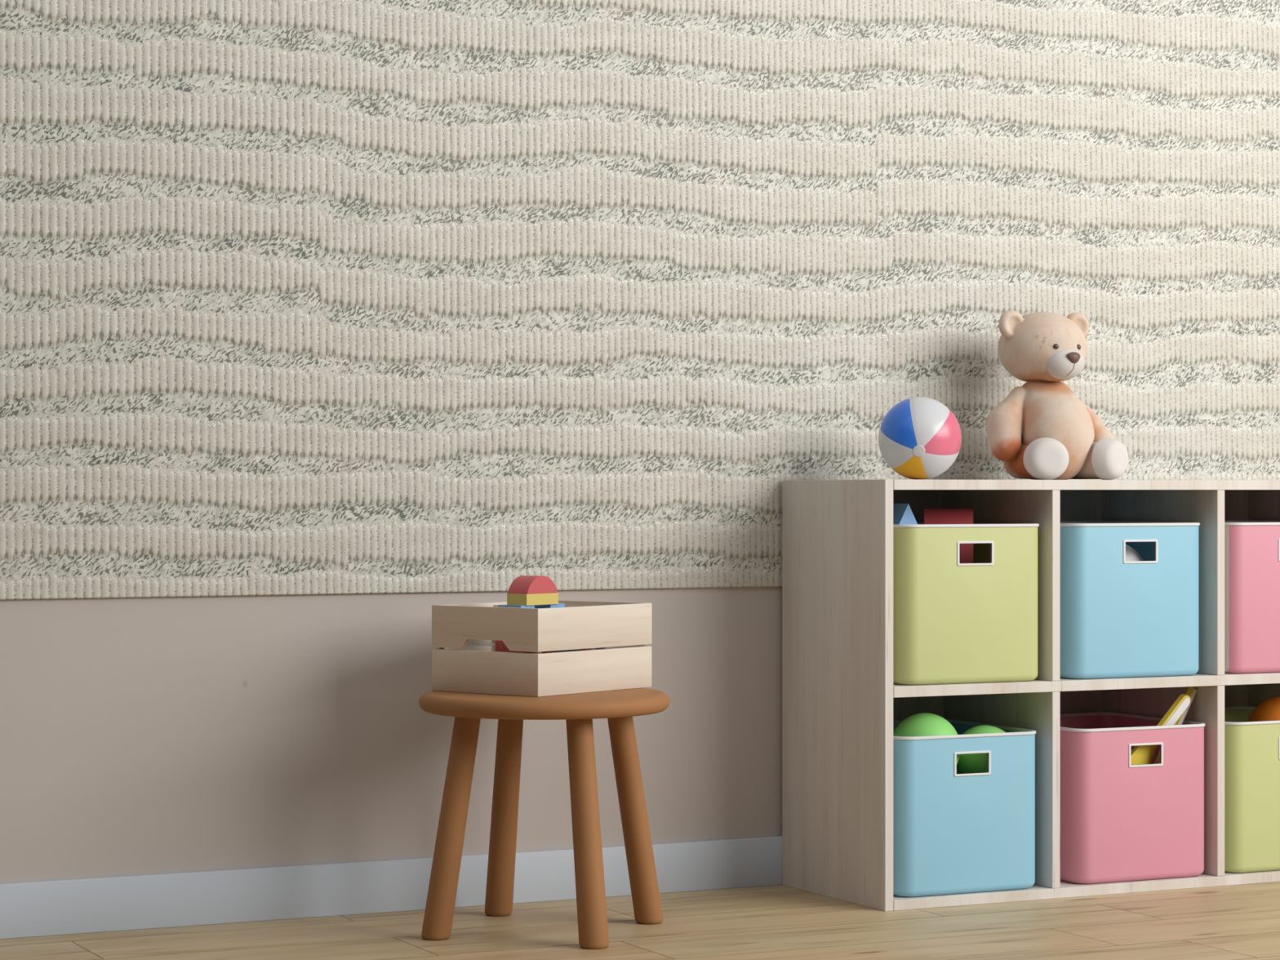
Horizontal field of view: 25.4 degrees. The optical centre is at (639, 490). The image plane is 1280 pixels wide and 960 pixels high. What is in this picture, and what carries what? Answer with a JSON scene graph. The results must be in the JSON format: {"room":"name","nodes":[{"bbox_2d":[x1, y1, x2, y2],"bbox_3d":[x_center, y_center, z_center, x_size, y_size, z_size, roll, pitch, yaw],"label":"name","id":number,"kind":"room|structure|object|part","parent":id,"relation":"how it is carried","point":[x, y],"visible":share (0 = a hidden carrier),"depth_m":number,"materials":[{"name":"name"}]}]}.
{"room":"children's room","nodes":[
{"label":"children's room","id":0,"kind":"room"},
{"bbox_2d":[0,586,782,884],"bbox_3d":[0.241,-0.699,5.475,8.400,2.900,0.108,0,0,-26],"label":"wall","id":1,"kind":"structure","parent":0,"point":[157,735],"depth_m":5.01,"materials":[{"name":"paint"}]},
{"bbox_2d":[0,835,782,938],"bbox_3d":[0.268,0.705,5.421,8.400,0.092,0.012,0,0,-26],"label":"baseboard","id":2,"kind":"structure","parent":1,"relation":"attached to","point":[137,902],"depth_m":5.01,"materials":[{"name":"paint"}]},
{"bbox_2d":[0,0,1279,599],"bbox_3d":[0.132,-0.658,5.358,4.400,1.682,0.007,0,0,-26],"label":"wallpaper","id":3,"kind":"object","parent":1,"relation":"attached to","point":[297,297],"visible":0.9,"depth_m":5.22},
{"bbox_2d":[0,881,1279,959],"bbox_3d":[1.603,0.766,2.689,8.400,0.030,6.330,0,0,-26],"label":"floor","id":4,"kind":"structure","parent":0,"point":[1242,922],"depth_m":4.81,"materials":[{"name":"brown wood"}]},
{"bbox_2d":[418,688,669,949],"bbox_3d":[-0.163,0.548,4.855,0.427,0.406,0.427,0,0,-5],"label":"stool","id":5,"kind":"object","parent":4,"relation":"on","point":[579,710],"visible":0.91,"depth_m":4.76,"materials":[{"name":"wood"}]},
{"bbox_3d":[-0.317,0.563,4.780,0.105,0.376,0.049,0,0,-26],"label":"leg","id":6,"kind":"part","parent":5,"relation":"part of","materials":[{"name":"wood"}]},
{"bbox_3d":[-0.238,0.563,5.008,0.049,0.376,0.105,0,0,-26],"label":"leg","id":7,"kind":"part","parent":5,"relation":"part of","materials":[{"name":"wood"}]},
{"bbox_2d":[431,600,652,697],"bbox_3d":[-0.169,0.271,4.936,0.240,0.147,0.307,0,0,39],"label":"wooden crate","id":8,"kind":"object","parent":5,"relation":"on","point":[624,629],"visible":0.96,"depth_m":4.84,"materials":[{"name":"beige wood"}]},
{"bbox_3d":[-0.248,0.270,5.004,0.012,0.137,0.014,0,0,39],"label":"post","id":9,"kind":"part","parent":8,"relation":"part of","materials":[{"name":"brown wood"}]},
{"bbox_2d":[495,640,556,653],"bbox_3d":[-0.194,0.293,4.835,0.106,0.090,0.037,0,0,39],"label":"block","id":10,"kind":"object","parent":8,"relation":"in","point":[500,646],"visible":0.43,"depth_m":4.84,"materials":[{"name":"red paint"}]},
{"bbox_2d":[497,603,564,608],"bbox_3d":[-0.187,0.222,4.893,0.052,0.052,0.115,0,0,39],"label":"block","id":11,"kind":"object","parent":10,"relation":"on","point":[559,605],"visible":0.24,"depth_m":4.89,"materials":[{"name":"blue paint"}]},
{"bbox_2d":[506,592,558,605],"bbox_3d":[-0.184,0.186,4.885,0.044,0.019,0.084,0,0,39],"label":"block","id":12,"kind":"object","parent":11,"relation":"on","point":[512,598],"visible":0.9,"depth_m":4.86,"materials":[{"name":"yellow paint"}]},
{"bbox_2d":[507,575,557,594],"bbox_3d":[-0.184,0.161,4.885,0.044,0.030,0.081,0,0,39],"label":"block","id":13,"kind":"object","parent":12,"relation":"on","point":[522,584],"visible":1,"depth_m":4.87,"materials":[{"name":"red paint"}]},
{"bbox_2d":[556,648,578,652],"bbox_3d":[-0.164,0.293,4.875,0.105,0.090,0.058,0,0,39],"label":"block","id":14,"kind":"object","parent":8,"relation":"in","point":[576,649],"visible":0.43,"depth_m":4.84,"materials":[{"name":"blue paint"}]},
{"bbox_3d":[-0.163,0.360,4.855,0.427,0.031,0.427,0,0,-26],"label":"seat","id":15,"kind":"part","parent":5,"relation":"part of","materials":[{"name":"wood"}]},
{"bbox_3d":[-0.088,0.563,4.702,0.049,0.376,0.105,0,0,-26],"label":"leg","id":16,"kind":"part","parent":5,"relation":"part of","materials":[{"name":"wood"}]},
{"bbox_3d":[-0.009,0.563,4.930,0.105,0.376,0.049,0,0,-26],"label":"leg","id":17,"kind":"part","parent":5,"relation":"part of","materials":[{"name":"wood"}]},
{"bbox_2d":[782,479,1279,911],"bbox_3d":[0.856,0.366,5.491,1.118,0.770,0.380,0,0,-26],"label":"cube shelf","id":18,"kind":"object","parent":4,"relation":"on","point":[841,700],"visible":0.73,"depth_m":5.29,"materials":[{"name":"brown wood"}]},
{"bbox_3d":[0.362,0.366,5.249,0.017,0.770,0.380,0,0,-26],"label":"panel","id":19,"kind":"part","parent":18,"relation":"part of","materials":[{"name":"brown wood"}]},
{"bbox_2d":[878,396,961,479],"bbox_3d":[0.523,-0.097,5.317,0.155,0.155,0.155,0,0,-1],"label":"beach ball","id":20,"kind":"object","parent":18,"relation":"on","point":[920,437],"visible":0.98,"depth_m":5.26,"materials":[{"name":"plastic"}]},
{"bbox_2d":[893,719,1035,897],"bbox_3d":[0.532,0.587,5.311,0.305,0.290,0.330,0,0,-26],"label":"storage bin","id":21,"kind":"object","parent":18,"relation":"on","point":[953,833],"visible":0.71,"depth_m":5.16,"materials":[{"name":"blue plastic"}]},
{"bbox_2d":[893,712,959,764],"bbox_3d":[0.522,0.471,5.203,0.129,0.129,0.129,0,0,-26],"label":"ball","id":22,"kind":"object","parent":21,"relation":"in","point":[923,724],"visible":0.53,"depth_m":5.17,"materials":[{"name":"green plastic"}]},
{"bbox_3d":[0.603,0.496,5.166,0.078,0.044,0.005,0,0,-26],"label":"handle frame","id":23,"kind":"part","parent":21,"relation":"part of","materials":[{"name":"white plastic"}]},
{"bbox_2d":[956,724,1004,773],"bbox_3d":[0.639,0.498,5.268,0.126,0.126,0.126,0,0,-26],"label":"ball","id":24,"kind":"object","parent":21,"relation":"in","point":[969,762],"visible":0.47,"depth_m":5.22,"materials":[{"name":"green plastic"}]},
{"bbox_2d":[893,522,1039,684],"bbox_3d":[0.537,0.206,5.314,0.305,0.290,0.330,0,0,-26],"label":"storage bin","id":25,"kind":"object","parent":18,"relation":"on","point":[954,622],"visible":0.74,"depth_m":5.16,"materials":[{"name":"plastic"}]},
{"bbox_2d":[893,503,917,524],"bbox_3d":[0.460,0.061,5.239,0.080,0.074,0.120,0,0,-29],"label":"block","id":26,"kind":"object","parent":25,"relation":"in","point":[902,513],"visible":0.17,"depth_m":5.19,"materials":[{"name":"blue paint"}]},
{"bbox_2d":[924,508,973,563],"bbox_3d":[0.577,0.122,5.327,0.090,0.175,0.090,0,0,5],"label":"block","id":27,"kind":"object","parent":25,"relation":"in","point":[931,516],"visible":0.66,"depth_m":5.29,"materials":[{"name":"red paint"}]},
{"bbox_3d":[0.609,0.114,5.168,0.078,0.044,0.005,0,0,-26],"label":"handle frame","id":28,"kind":"part","parent":25,"relation":"part of","materials":[{"name":"white plastic"}]},
{"bbox_2d":[986,310,1128,479],"bbox_3d":[0.794,-0.183,5.488,0.260,0.327,0.224,0,0,-26],"label":"teddy bear","id":29,"kind":"object","parent":18,"relation":"on","point":[1042,430],"visible":1,"depth_m":5.43},
{"bbox_3d":[0.774,0.375,5.659,1.082,0.752,0.005,0,0,-26],"label":"panel","id":30,"kind":"part","parent":18,"relation":"part of","materials":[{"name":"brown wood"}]},
{"bbox_3d":[0.857,0.361,5.488,1.082,0.019,0.374,0,0,-26],"label":"shelf","id":31,"kind":"part","parent":18,"relation":"part of","materials":[{"name":"brown wood"}]},
{"bbox_2d":[1060,520,1199,679],"bbox_3d":[0.865,0.206,5.474,0.305,0.290,0.330,0,0,-26],"label":"storage bin","id":32,"kind":"object","parent":18,"relation":"on","point":[1120,617],"visible":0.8,"depth_m":5.32,"materials":[{"name":"blue plastic"}]},
{"bbox_2d":[1125,544,1143,560],"bbox_3d":[0.885,0.181,5.416,0.176,0.176,0.176,0,0,-26],"label":"ball","id":33,"kind":"object","parent":32,"relation":"in","point":[1131,554],"visible":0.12,"depth_m":5.37,"materials":[{"name":"white plastic"}]},
{"bbox_3d":[0.937,0.114,5.329,0.078,0.044,0.005,0,0,-26],"label":"handle frame","id":34,"kind":"part","parent":32,"relation":"part of","materials":[{"name":"white plastic"}]},
{"bbox_2d":[1060,711,1204,884],"bbox_3d":[0.877,0.587,5.480,0.305,0.290,0.330,0,0,-26],"label":"storage bin","id":35,"kind":"object","parent":18,"relation":"on","point":[1121,820],"visible":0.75,"depth_m":5.32,"materials":[{"name":"pink plastic"}]},
{"bbox_3d":[0.948,0.496,5.334,0.078,0.044,0.005,0,0,-26],"label":"handle frame","id":36,"kind":"part","parent":35,"relation":"part of","materials":[{"name":"white plastic"}]},
{"bbox_2d":[1131,693,1190,764],"bbox_3d":[0.978,0.464,5.380,0.150,0.155,0.021,0,0,-26],"label":"toy spade","id":37,"kind":"object","parent":35,"relation":"in","point":[1140,754],"visible":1,"depth_m":5.38,"materials":[{"name":"yellow plastic"}]},
{"bbox_3d":[0.943,0.505,5.363,0.008,0.080,0.054,16,-30,53],"label":"blade","id":38,"kind":"part","parent":37,"relation":"part of","materials":[{"name":"yellow plastic"}]},
{"bbox_3d":[1.003,0.435,5.392,0.011,0.122,0.024,16,-30,53],"label":"handle","id":39,"kind":"part","parent":37,"relation":"part of","materials":[{"name":"yellow plastic"}]},
{"bbox_2d":[1154,686,1196,764],"bbox_3d":[0.999,0.488,5.428,0.143,0.227,0.037,0,0,-30],"label":"toy spade","id":40,"kind":"object","parent":35,"relation":"in","point":[1191,692],"visible":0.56,"depth_m":5.44,"materials":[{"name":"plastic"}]},
{"bbox_2d":[1224,706,1279,872],"bbox_3d":[1.191,0.587,5.634,0.305,0.290,0.330,0,0,-26],"label":"storage bin","id":41,"kind":"object","parent":18,"relation":"on","point":[1251,748],"visible":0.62,"depth_m":5.44,"materials":[{"name":"plastic"}]},
{"bbox_2d":[1248,696,1279,721],"bbox_3d":[1.266,0.476,5.602,0.140,0.140,0.140,0,0,-26],"label":"ball","id":42,"kind":"object","parent":41,"relation":"in","point":[1268,709],"visible":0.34,"depth_m":5.57,"materials":[{"name":"orange plastic"}]},
{"bbox_3d":[1.262,0.496,5.488,0.078,0.044,0.005,0,0,-26],"label":"handle frame","id":43,"kind":"part","parent":41,"relation":"part of","materials":[{"name":"white plastic"}]},
{"bbox_2d":[1224,520,1279,673],"bbox_3d":[1.191,0.206,5.633,0.305,0.290,0.330,0,0,-26],"label":"storage bin","id":44,"kind":"object","parent":18,"relation":"on","point":[1251,547],"visible":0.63,"depth_m":5.44,"materials":[{"name":"pink plastic"}]},
{"bbox_3d":[1.262,0.114,5.488,0.078,0.044,0.005,0,0,-26],"label":"handle frame","id":45,"kind":"part","parent":44,"relation":"part of","materials":[{"name":"white plastic"}]},
{"bbox_3d":[1.350,0.366,5.732,0.018,0.770,0.380,0,0,-26],"label":"panel","id":46,"kind":"part","parent":18,"relation":"part of","materials":[{"name":"brown wood"}]}
]}

